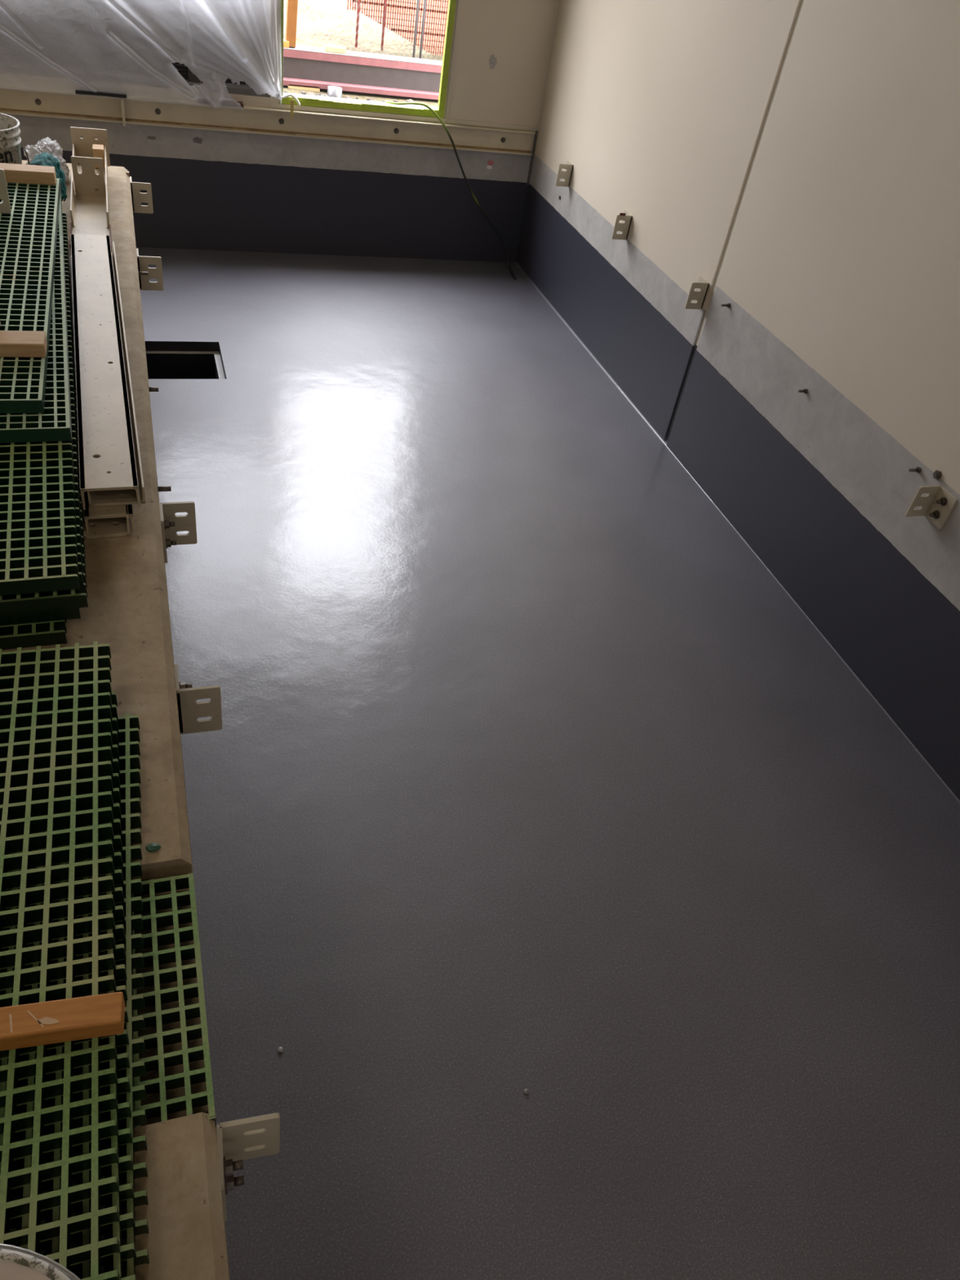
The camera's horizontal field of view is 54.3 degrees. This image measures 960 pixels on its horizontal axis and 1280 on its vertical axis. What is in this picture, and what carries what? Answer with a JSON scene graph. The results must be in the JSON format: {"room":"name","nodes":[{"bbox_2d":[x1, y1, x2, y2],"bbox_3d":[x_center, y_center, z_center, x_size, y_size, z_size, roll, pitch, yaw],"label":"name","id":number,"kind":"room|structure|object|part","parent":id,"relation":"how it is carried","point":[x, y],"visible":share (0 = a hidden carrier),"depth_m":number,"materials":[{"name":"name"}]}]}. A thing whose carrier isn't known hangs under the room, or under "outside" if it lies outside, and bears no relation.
{"room":"industrial construction site","nodes":[
{"label":"industrial construction site","id":0,"kind":"room"},
{"bbox_2d":[2,160,230,1279],"bbox_3d":[-3.166,1.971,0.169,6.226,0.925,11.455,-5,43,-18],"label":"platform","id":1,"kind":"object","parent":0,"point":[127,610],"visible":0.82,"depth_m":2.01,"materials":[{"name":"concrete"}]},
{"bbox_2d":[0,112,30,164],"bbox_3d":[-2.077,-1.992,3.960,0.328,0.370,0.312,-5,43,-18],"label":"pail","id":2,"kind":"object","parent":1,"relation":"on","point":[10,131],"visible":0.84,"depth_m":3.88,"materials":[{"name":"white plastic"}]},
{"bbox_3d":[-1.932,-2.034,3.995,0.024,0.166,0.086,-9,44,-22],"label":"handle","id":3,"kind":"part","parent":2,"relation":"part of","materials":[{"name":"silver metal"}]},
{"bbox_2d":[0,619,66,649],"bbox_3d":[-1.784,-0.776,2.886,0.902,0.038,2.492,-7,44,-19],"label":"grating","id":4,"kind":"object","parent":1,"relation":"on","point":[47,633],"visible":0.04,"depth_m":2.17,"materials":[{"name":"green plastic"}]},
{"bbox_2d":[0,608,80,626],"bbox_3d":[-1.748,-0.809,2.873,0.902,0.038,2.416,-7,44,-19],"label":"grating","id":5,"kind":"object","parent":4,"relation":"on","point":[73,613],"visible":0.04,"depth_m":2.17,"materials":[{"name":"green plastic"}]},
{"bbox_2d":[0,250,88,614],"bbox_3d":[-1.722,-0.834,2.849,0.902,0.038,2.416,-7,44,-20],"label":"grating","id":6,"kind":"object","parent":5,"relation":"on","point":[68,598],"visible":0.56,"depth_m":2.16,"materials":[{"name":"green plastic"}]},
{"bbox_2d":[62,213,84,586],"bbox_3d":[-1.727,-0.884,2.846,0.902,0.038,2.416,-7,44,-19],"label":"grating","id":7,"kind":"object","parent":6,"relation":"on","point":[73,408],"visible":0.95,"depth_m":2.74,"materials":[{"name":"green plastic"}]},
{"bbox_2d":[0,293,79,595],"bbox_3d":[-1.712,-0.873,2.777,0.902,0.038,2.416,-7,44,-20],"label":"grating","id":8,"kind":"object","parent":7,"relation":"on","point":[38,546],"visible":0.36,"depth_m":2.24,"materials":[{"name":"green plastic"}]},
{"bbox_2d":[0,193,71,443],"bbox_3d":[-1.811,-1.125,2.985,0.900,0.038,1.916,-7,44,-19],"label":"grating","id":9,"kind":"object","parent":8,"relation":"on","point":[54,424],"visible":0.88,"depth_m":2.60,"materials":[{"name":"green plastic"}]},
{"bbox_2d":[0,177,60,413],"bbox_3d":[-1.853,-1.191,2.991,0.900,0.038,1.844,-5,43,-18],"label":"grating","id":10,"kind":"object","parent":9,"relation":"on","point":[28,234],"visible":0.94,"depth_m":3.02,"materials":[{"name":"green plastic"}]},
{"bbox_2d":[0,168,11,213],"bbox_3d":[-1.754,-1.638,3.381,0.100,0.150,0.100,-2,42,-15],"label":"bracket","id":11,"kind":"object","parent":10,"relation":"on","point":[5,206],"visible":1,"depth_m":3.36,"materials":[{"name":"beige metal"}]},
{"bbox_2d":[0,330,47,357],"bbox_3d":[-1.574,-0.814,2.561,0.709,0.040,0.087,-5,43,-18],"label":"timber offcut","id":12,"kind":"object","parent":10,"relation":"on","point":[20,344],"visible":1,"depth_m":2.63,"materials":[{"name":"brown wood"}]},
{"bbox_2d":[0,162,56,185],"bbox_3d":[-2.012,-1.809,3.600,0.698,0.046,0.085,-5,43,-18],"label":"timber offcut","id":13,"kind":"object","parent":10,"relation":"on","point":[14,173],"visible":1,"depth_m":3.65,"materials":[{"name":"brown wood"}]},
{"bbox_2d":[22,137,70,182],"bbox_3d":[-2.065,-2.291,4.456,0.198,0.166,0.287,-5,43,-18],"label":"plastic bag","id":14,"kind":"object","parent":1,"relation":"on","point":[45,145],"visible":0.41,"depth_m":4.42,"materials":[{"name":"white plastic"}]},
{"bbox_2d":[30,152,67,201],"bbox_3d":[-1.904,-2.070,4.095,0.109,0.166,0.634,-14,46,-26],"label":"cloth","id":15,"kind":"object","parent":14,"relation":"on","point":[43,158],"visible":0.65,"depth_m":3.97,"materials":[{"name":"teal fabric"}]},
{"bbox_2d":[8,712,149,1279],"bbox_3d":[-0.970,0.700,1.375,0.902,0.038,1.502,-4,43,-17],"label":"grating","id":16,"kind":"object","parent":1,"relation":"on","point":[128,735],"visible":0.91,"depth_m":1.60,"materials":[{"name":"green plastic"}]},
{"bbox_2d":[0,692,136,1279],"bbox_3d":[-0.976,0.693,1.323,0.902,0.038,1.616,-5,43,-18],"label":"grating","id":17,"kind":"object","parent":16,"relation":"on","point":[127,1220],"visible":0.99,"depth_m":1.40,"materials":[{"name":"green plastic"}]},
{"bbox_2d":[0,641,120,1279],"bbox_3d":[-0.996,0.638,1.323,0.902,0.038,1.771,-5,43,-18],"label":"grating","id":18,"kind":"object","parent":17,"relation":"on","point":[55,704],"visible":0.93,"depth_m":1.59,"materials":[{"name":"green plastic"}]},
{"bbox_2d":[0,1243,80,1279],"bbox_3d":[-0.493,0.820,0.909,0.322,0.374,0.324,-5,43,-18],"label":"pail","id":19,"kind":"object","parent":18,"relation":"on","point":[16,1263],"visible":1,"depth_m":0.90,"materials":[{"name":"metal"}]},
{"bbox_3d":[-0.472,0.698,0.793,0.297,0.023,0.297,-5,43,-18],"label":"lid","id":20,"kind":"part","parent":19,"relation":"part of","materials":[{"name":"beige plastic"}]},
{"bbox_2d":[0,991,124,1051],"bbox_3d":[-0.912,0.587,1.339,0.756,0.041,0.050,-2,42,-15],"label":"timber offcut","id":21,"kind":"object","parent":18,"relation":"on","point":[62,1020],"visible":1,"depth_m":1.40,"materials":[{"name":"brown wood"}]},
{"bbox_2d":[69,126,111,252],"bbox_3d":[-1.729,-2.025,4.152,0.164,0.192,1.200,-5,43,-18],"label":"channel","id":22,"kind":"object","parent":1,"relation":"on","point":[89,196],"visible":0.85,"depth_m":4.16,"materials":[{"name":"beige metal"}]},
{"bbox_3d":[-1.902,-2.409,4.574,0.164,0.165,0.009,-5,43,-18],"label":"plate","id":23,"kind":"part","parent":22,"relation":"part of","materials":[{"name":"beige paint"}]},
{"bbox_2d":[92,143,105,168],"bbox_3d":[-1.837,-2.332,4.514,0.050,0.085,0.080,-5,43,-18],"label":"wood block","id":24,"kind":"object","parent":22,"relation":"on","point":[98,150],"visible":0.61,"depth_m":4.48,"materials":[{"name":"beige wood"}]},
{"bbox_2d":[70,256,130,538],"bbox_3d":[-1.286,-0.903,3.124,0.122,0.060,1.840,-6,44,-19],"label":"channel","id":25,"kind":"object","parent":1,"relation":"on","point":[104,527],"visible":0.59,"depth_m":2.54,"materials":[{"name":"beige metal"}]},
{"bbox_2d":[84,491,134,533],"bbox_3d":[-1.278,-0.917,3.136,0.122,0.052,1.840,-6,44,-19],"label":"channel","id":26,"kind":"object","parent":1,"relation":"on","point":[108,511],"visible":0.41,"depth_m":2.50,"materials":[{"name":"beige metal"}]},
{"bbox_2d":[87,241,146,506],"bbox_3d":[-1.254,-0.975,3.125,0.143,0.052,1.800,-6,44,-19],"label":"channel","id":27,"kind":"object","parent":26,"relation":"on","point":[128,496],"visible":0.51,"depth_m":2.66,"materials":[{"name":"beige metal"}]},
{"bbox_2d":[71,234,140,510],"bbox_3d":[-1.264,-0.979,3.107,0.143,0.066,1.835,-6,44,-19],"label":"channel","id":28,"kind":"object","parent":27,"relation":"on","point":[104,432],"visible":1,"depth_m":2.89,"materials":[{"name":"beige metal"}]},
{"bbox_2d":[129,176,153,213],"bbox_3d":[-1.779,-2.339,4.923,0.102,0.150,0.102,-5,43,-18],"label":"bracket","id":29,"kind":"object","parent":1,"relation":"attached to","point":[137,197],"visible":0.93,"depth_m":4.88,"materials":[{"name":"beige metal"}]},
{"bbox_2d":[137,271,148,275],"bbox_3d":[-1.437,-1.565,3.998,0.040,0.014,0.014,-5,43,-18],"label":"stud","id":30,"kind":"object","parent":1,"relation":"attached to","point":[139,273],"visible":0.84,"depth_m":3.99,"materials":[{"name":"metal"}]},
{"bbox_2d":[136,248,164,290],"bbox_3d":[-1.485,-1.667,4.214,0.102,0.150,0.102,-5,43,-18],"label":"bracket","id":31,"kind":"object","parent":1,"relation":"attached to","point":[143,262],"visible":0.88,"depth_m":4.18,"materials":[{"name":"metal"}]},
{"bbox_2d":[146,842,160,852],"bbox_3d":[-0.633,0.402,1.814,0.028,0.010,0.020,-5,43,-18],"label":"chip","id":32,"kind":"object","parent":1,"relation":"on","point":[152,847],"visible":1,"depth_m":1.81,"materials":[{"name":"green plastic"}]},
{"bbox_2d":[148,386,158,391],"bbox_3d":[-1.141,-0.876,3.273,0.032,0.016,0.016,-5,43,-18],"label":"stud","id":33,"kind":"object","parent":1,"relation":"attached to","point":[150,388],"visible":0.94,"depth_m":3.27,"materials":[{"name":"metal"}]},
{"bbox_2d":[157,485,171,491],"bbox_3d":[-0.955,-0.457,2.835,0.038,0.016,0.016,-5,43,-18],"label":"stud","id":34,"kind":"object","parent":1,"relation":"attached to","point":[159,488],"visible":0.91,"depth_m":2.83,"materials":[{"name":"metal"}]},
{"bbox_2d":[124,872,216,1127],"bbox_3d":[-0.781,0.643,1.558,0.620,0.038,0.465,-5,43,-18],"label":"grating","id":35,"kind":"object","parent":1,"relation":"on","point":[163,1083],"visible":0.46,"depth_m":1.62,"materials":[{"name":"green plastic"}]},
{"bbox_2d":[159,501,197,563],"bbox_3d":[-0.892,-0.319,2.781,0.100,0.150,0.100,-5,43,-18],"label":"bracket","id":36,"kind":"object","parent":1,"relation":"attached to","point":[171,523],"visible":0.94,"depth_m":2.79,"materials":[{"name":"metal"}]},
{"bbox_2d":[173,663,222,733],"bbox_3d":[-0.700,0.141,2.328,0.102,0.150,0.102,-5,43,-18],"label":"bracket","id":37,"kind":"object","parent":1,"relation":"attached to","point":[189,710],"visible":0.95,"depth_m":2.29,"materials":[{"name":"metal"}]},
{"bbox_2d":[216,1112,279,1222],"bbox_3d":[-0.377,0.867,1.537,0.100,0.150,0.100,-3,42,-16],"label":"bracket","id":38,"kind":"object","parent":1,"relation":"attached to","point":[238,1140],"visible":0.96,"depth_m":1.54,"materials":[{"name":"metal"}]},
{"bbox_2d":[144,341,226,378],"bbox_3d":[-1.932,-1.358,5.396,0.888,0.550,0.468,-5,43,-18],"label":"floor opening","id":39,"kind":"structure","parent":0,"point":[165,359],"depth_m":5.50,"materials":[{"name":"black"}]},
{"bbox_2d":[4,0,559,262],"bbox_3d":[-3.616,-4.654,4.150,9.000,7.500,0.200,-5,43,-18],"label":"wall","id":40,"kind":"structure","parent":0,"point":[231,191],"depth_m":6.45,"materials":[{"name":"paint"}]},
{"bbox_2d":[146,136,156,139],"bbox_3d":[-2.103,-3.217,6.001,0.062,0.023,0.002,-5,43,-18],"label":"stain","id":41,"kind":"object","parent":40,"relation":"attached to","point":[148,137],"visible":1,"depth_m":6.00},
{"bbox_2d":[192,136,203,143],"bbox_3d":[-1.831,-3.249,6.084,0.068,0.042,0.002,-5,43,-18],"label":"stain","id":42,"kind":"object","parent":40,"relation":"attached to","point":[196,140],"visible":1,"depth_m":6.08,"materials":[{"name":"grey"}]},
{"bbox_2d":[172,62,270,97],"bbox_3d":[-2.412,-4.330,4.966,2.530,2.375,0.190,-5,43,-18],"label":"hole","id":43,"kind":"structure","parent":40,"relation":"in","point":[243,88],"depth_m":5.96,"materials":[{"name":"black"}]},
{"bbox_2d":[0,88,535,155],"bbox_3d":[-2.923,-3.232,5.601,6.965,0.161,0.066,-5,43,-18],"label":"beam","id":44,"kind":"structure","parent":40,"relation":"attached to","point":[253,119],"depth_m":6.12,"materials":[{"name":"beige metal"}]},
{"bbox_2d":[75,89,126,97],"bbox_3d":[-2.318,-3.347,5.729,0.290,0.018,0.076,-5,43,-18],"label":"strip","id":45,"kind":"object","parent":44,"relation":"on","point":[82,92],"visible":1,"depth_m":5.70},
{"bbox_3d":[-2.223,-3.293,5.833,0.016,0.152,0.066,-5,43,-18],"label":"splice plate","id":46,"kind":"part","parent":44,"relation":"part of","materials":[{"name":"beige paint"}]},
{"bbox_2d":[237,101,244,107],"bbox_3d":[-1.646,-3.418,5.956,0.275,0.022,0.054,-5,43,-18],"label":"strip","id":47,"kind":"object","parent":44,"relation":"on","point":[239,102],"visible":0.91,"depth_m":5.98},
{"bbox_2d":[279,0,456,118],"bbox_3d":[-0.617,-4.461,5.506,1.111,2.404,0.111,-5,43,-18],"label":"window","id":48,"kind":"structure","parent":40,"relation":"in","point":[304,100],"depth_m":6.21,"materials":[{"name":"metal"}]},
{"bbox_2d":[0,0,281,110],"bbox_3d":[-2.359,-4.219,4.858,2.644,2.458,0.102,-5,43,-18],"label":"plastic sheet","id":49,"kind":"object","parent":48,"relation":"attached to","point":[130,48],"visible":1,"depth_m":5.64,"materials":[{"name":"clear plastic"}]},
{"bbox_2d":[278,93,300,106],"bbox_3d":[-1.239,-3.495,6.043,0.157,0.076,0.048,-14,47,-27],"label":"scrap","id":50,"kind":"object","parent":48,"relation":"attached to","point":[287,95],"visible":1,"depth_m":6.05,"materials":[{"name":"white plastic"}]},
{"bbox_2d":[290,99,293,119],"bbox_3d":[-1.218,-3.436,6.071,0.024,0.122,0.002,-5,43,-18],"label":"tape","id":51,"kind":"object","parent":50,"relation":"hanging from","point":[291,100],"visible":1,"depth_m":6.06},
{"bbox_3d":[-0.792,-3.605,6.275,1.082,0.010,0.075,-5,43,-18],"label":"sill","id":52,"kind":"part","parent":48,"relation":"part of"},
{"bbox_2d":[270,102,536,130],"bbox_3d":[-0.482,-3.546,6.356,1.850,0.026,0.010,-5,43,-18],"label":"trim","id":53,"kind":"structure","parent":40,"relation":"attached to","point":[272,104],"depth_m":6.33,"materials":[{"name":"wood"}]},
{"bbox_2d":[445,0,461,121],"bbox_3d":[-0.040,-4.558,5.574,0.014,2.660,0.012,-5,43,-18],"label":"trim","id":54,"kind":"structure","parent":40,"relation":"attached to","point":[459,1],"depth_m":6.19,"materials":[{"name":"green paint"}]},
{"bbox_2d":[487,160,493,165],"bbox_3d":[0.075,-3.421,6.712,0.051,0.034,0.002,-5,43,-18],"label":"paint mark","id":55,"kind":"object","parent":40,"relation":"attached to","point":[490,162],"visible":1,"depth_m":6.71,"materials":[{"name":"paint"}]},
{"bbox_2d":[488,53,497,69],"bbox_3d":[0.088,-3.880,6.280,0.061,0.087,0.002,-5,43,-18],"label":"plaster patch","id":56,"kind":"object","parent":40,"relation":"attached to","point":[492,60],"visible":1,"depth_m":6.28,"materials":[{"name":"grey paint"}]},
{"bbox_2d":[526,130,537,185],"bbox_3d":[0.378,-3.482,6.770,0.016,0.360,0.014,-5,43,-18],"label":"trim","id":57,"kind":"structure","parent":40,"relation":"attached to","point":[536,131],"depth_m":6.76,"materials":[{"name":"grey metal"}]},
{"bbox_2d":[136,247,959,1279],"bbox_3d":[-2.127,1.720,1.398,9.000,0.001,12.893,-5,43,-18],"label":"floor","id":58,"kind":"structure","parent":0,"point":[524,768],"depth_m":3.15,"materials":[{"name":"grey paint"}]},
{"bbox_2d":[277,1046,282,1052],"bbox_3d":[-0.529,1.084,2.478,0.014,0.010,0.014,-5,43,-18],"label":"pebble","id":59,"kind":"object","parent":58,"relation":"on","point":[280,1049],"visible":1,"depth_m":2.47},
{"bbox_2d":[384,100,515,279],"bbox_3d":[-0.178,-3.234,6.710,1.072,1.053,0.252,8,41,-3],"label":"hose","id":60,"kind":"object","parent":58,"relation":"on","point":[385,101],"visible":1,"depth_m":6.57,"materials":[{"name":"rubber"}]},
{"bbox_2d":[523,1088,528,1093],"bbox_3d":[0.123,1.200,2.490,0.014,0.010,0.014,-5,43,-18],"label":"pebble","id":61,"kind":"object","parent":58,"relation":"on","point":[526,1091],"visible":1,"depth_m":2.49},
{"bbox_2d":[515,0,959,800],"bbox_3d":[2.584,-0.796,1.103,0.184,7.500,13.093,-5,43,-18],"label":"wall","id":62,"kind":"structure","parent":0,"point":[839,277],"depth_m":4.19,"materials":[{"name":"paint"}]},
{"bbox_2d":[555,160,573,186],"bbox_3d":[0.545,-3.107,6.230,0.100,0.138,0.100,-5,43,-18],"label":"bracket","id":63,"kind":"object","parent":62,"relation":"attached to","point":[566,175],"visible":1,"depth_m":6.20,"materials":[{"name":"metal"}]},
{"bbox_2d":[611,210,632,239],"bbox_3d":[0.826,-2.469,5.553,0.100,0.150,0.104,-5,43,-18],"label":"bracket","id":64,"kind":"object","parent":62,"relation":"attached to","point":[624,227],"visible":1,"depth_m":5.52,"materials":[{"name":"metal"}]},
{"bbox_2d":[665,344,697,443],"bbox_3d":[1.118,-1.273,5.252,0.042,0.792,0.050,-5,43,-18],"label":"trim","id":65,"kind":"structure","parent":62,"relation":"attached to","point":[695,345],"depth_m":5.17,"materials":[{"name":"black rubber"}]},
{"bbox_2d":[684,275,709,309],"bbox_3d":[1.109,-1.810,4.874,0.100,0.138,0.100,-5,43,-18],"label":"bracket","id":66,"kind":"object","parent":62,"relation":"attached to","point":[697,296],"visible":1,"depth_m":4.84,"materials":[{"name":"metal"}]},
{"bbox_2d":[720,302,730,307],"bbox_3d":[1.221,-1.663,4.652,0.045,0.022,0.022,-5,43,-18],"label":"stud","id":67,"kind":"object","parent":62,"relation":"attached to","point":[728,305],"visible":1,"depth_m":4.65,"materials":[{"name":"metal"}]},
{"bbox_2d":[514,261,959,804],"bbox_3d":[2.127,1.325,2.789,0.012,0.012,12.893,-5,43,-18],"label":"trim","id":68,"kind":"structure","parent":62,"relation":"attached to","point":[565,322],"depth_m":5.01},
{"bbox_2d":[695,0,804,346],"bbox_3d":[1.603,-3.772,3.075,0.040,5.908,0.050,-5,43,-18],"label":"trim","id":69,"kind":"structure","parent":62,"relation":"attached to","point":[802,1],"depth_m":4.41,"materials":[{"name":"grey metal"}]},
{"bbox_2d":[798,388,808,393],"bbox_3d":[1.435,-1.106,4.163,0.040,0.022,0.022,-5,43,-18],"label":"stud","id":70,"kind":"object","parent":62,"relation":"attached to","point":[805,390],"visible":1,"depth_m":4.16,"materials":[{"name":"metal"}]},
{"bbox_2d":[908,466,921,472],"bbox_3d":[1.663,-0.650,3.584,0.045,0.022,0.022,-5,43,-18],"label":"stud","id":71,"kind":"object","parent":62,"relation":"attached to","point":[917,469],"visible":1,"depth_m":3.58,"materials":[{"name":"metal"}]},
{"bbox_2d":[904,484,957,528],"bbox_3d":[1.680,-0.492,3.491,0.100,0.132,0.100,-5,43,-18],"label":"bracket","id":72,"kind":"object","parent":62,"relation":"attached to","point":[937,505],"visible":1,"depth_m":3.50,"materials":[{"name":"metal"}]},
{"bbox_2d":[933,470,941,479],"bbox_3d":[1.708,-0.618,3.503,0.016,0.033,0.033,-5,43,-18],"label":"stud","id":73,"kind":"object","parent":62,"relation":"attached to","point":[936,474],"visible":1,"depth_m":3.50,"materials":[{"name":"metal"}]},
{"label":"outside","id":74,"kind":"structure","parent":0,"visible":0},
{"bbox_2d":[283,0,448,106],"bbox_3d":[-2.572,-10.179,13.915,24.000,0.111,20.000,-5,43,-18],"label":"ground","id":75,"kind":"structure","parent":74,"point":[377,97],"depth_m":10.04,"materials":[{"name":"beige sand"}]},
{"bbox_2d":[287,84,319,92],"bbox_3d":[-1.413,-4.426,7.499,0.250,0.042,0.060,-5,43,-18],"label":"timber skid","id":76,"kind":"object","parent":75,"relation":"on","point":[293,86],"visible":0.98,"depth_m":7.48,"materials":[{"name":"beige wood"}]},
{"bbox_2d":[327,85,342,97],"bbox_3d":[-1.167,-4.352,7.513,0.116,0.145,0.116,-5,43,-18],"label":"pipe stub","id":77,"kind":"object","parent":75,"relation":"on","point":[332,91],"visible":0.45,"depth_m":7.45,"materials":[{"name":"white plastic"}]},
{"bbox_2d":[283,90,414,102],"bbox_3d":[-1.036,-4.146,7.268,1.235,0.056,0.684,-5,43,-18],"label":"gravel","id":78,"kind":"object","parent":75,"relation":"on","point":[303,92],"visible":0.07,"depth_m":7.41,"materials":[{"name":"gravel"}]},
{"bbox_2d":[283,8,432,49],"bbox_3d":[-1.925,-6.608,9.975,2.715,0.057,1.568,-5,43,-18],"label":"dry brush","id":79,"kind":"object","parent":75,"relation":"on","point":[286,8],"visible":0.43,"depth_m":9.99,"materials":[{"name":"plant"}]},
{"bbox_2d":[283,44,442,99],"bbox_3d":[-1.524,-4.581,7.457,9.000,0.236,0.270,-5,43,-18],"label":"beam","id":80,"kind":"structure","parent":75,"relation":"on","point":[304,66],"depth_m":7.61,"materials":[{"name":"red metal"}]},
{"bbox_2d":[283,39,288,48],"bbox_3d":[-1.568,-4.697,7.364,0.120,0.044,0.080,-5,43,-18],"label":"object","id":81,"kind":"object","parent":80,"relation":"on","point":[286,43],"visible":0.44,"depth_m":7.35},
{"bbox_2d":[284,0,297,47],"bbox_3d":[-1.335,-5.442,6.846,0.094,1.896,0.254,19,41,10],"label":"prop","id":82,"kind":"object","parent":80,"relation":"on","point":[291,5],"visible":1,"depth_m":7.28,"materials":[{"name":"paint"}]},
{"bbox_2d":[323,44,346,53],"bbox_3d":[-1.163,-4.735,7.503,0.170,0.038,0.070,-5,43,-18],"label":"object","id":83,"kind":"object","parent":80,"relation":"on","point":[330,48],"visible":1,"depth_m":7.48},
{"bbox_2d":[283,0,447,61],"bbox_3d":[-1.379,-6.316,8.524,7.447,1.703,0.058,-5,43,-18],"label":"fence","id":84,"kind":"object","parent":75,"relation":"on","point":[418,1],"visible":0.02,"depth_m":9.10,"materials":[{"name":"metal"}]},
{"bbox_3d":[-0.546,-6.387,8.789,0.021,1.700,0.021,-5,43,-18],"label":"post","id":85,"kind":"part","parent":84,"relation":"part of","materials":[{"name":"grey metal"}]},
{"bbox_3d":[-0.480,-6.393,8.811,0.021,1.700,0.021,-5,43,-18],"label":"post","id":86,"kind":"part","parent":84,"relation":"part of","materials":[{"name":"grey metal"}]},
{"bbox_2d":[346,0,448,55],"bbox_3d":[-0.125,-6.546,9.403,2.400,1.300,0.045,-5,43,-18],"label":"barrier","id":87,"kind":"object","parent":75,"relation":"on","point":[359,2],"visible":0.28,"depth_m":9.44,"materials":[{"name":"red plastic"}]}
]}

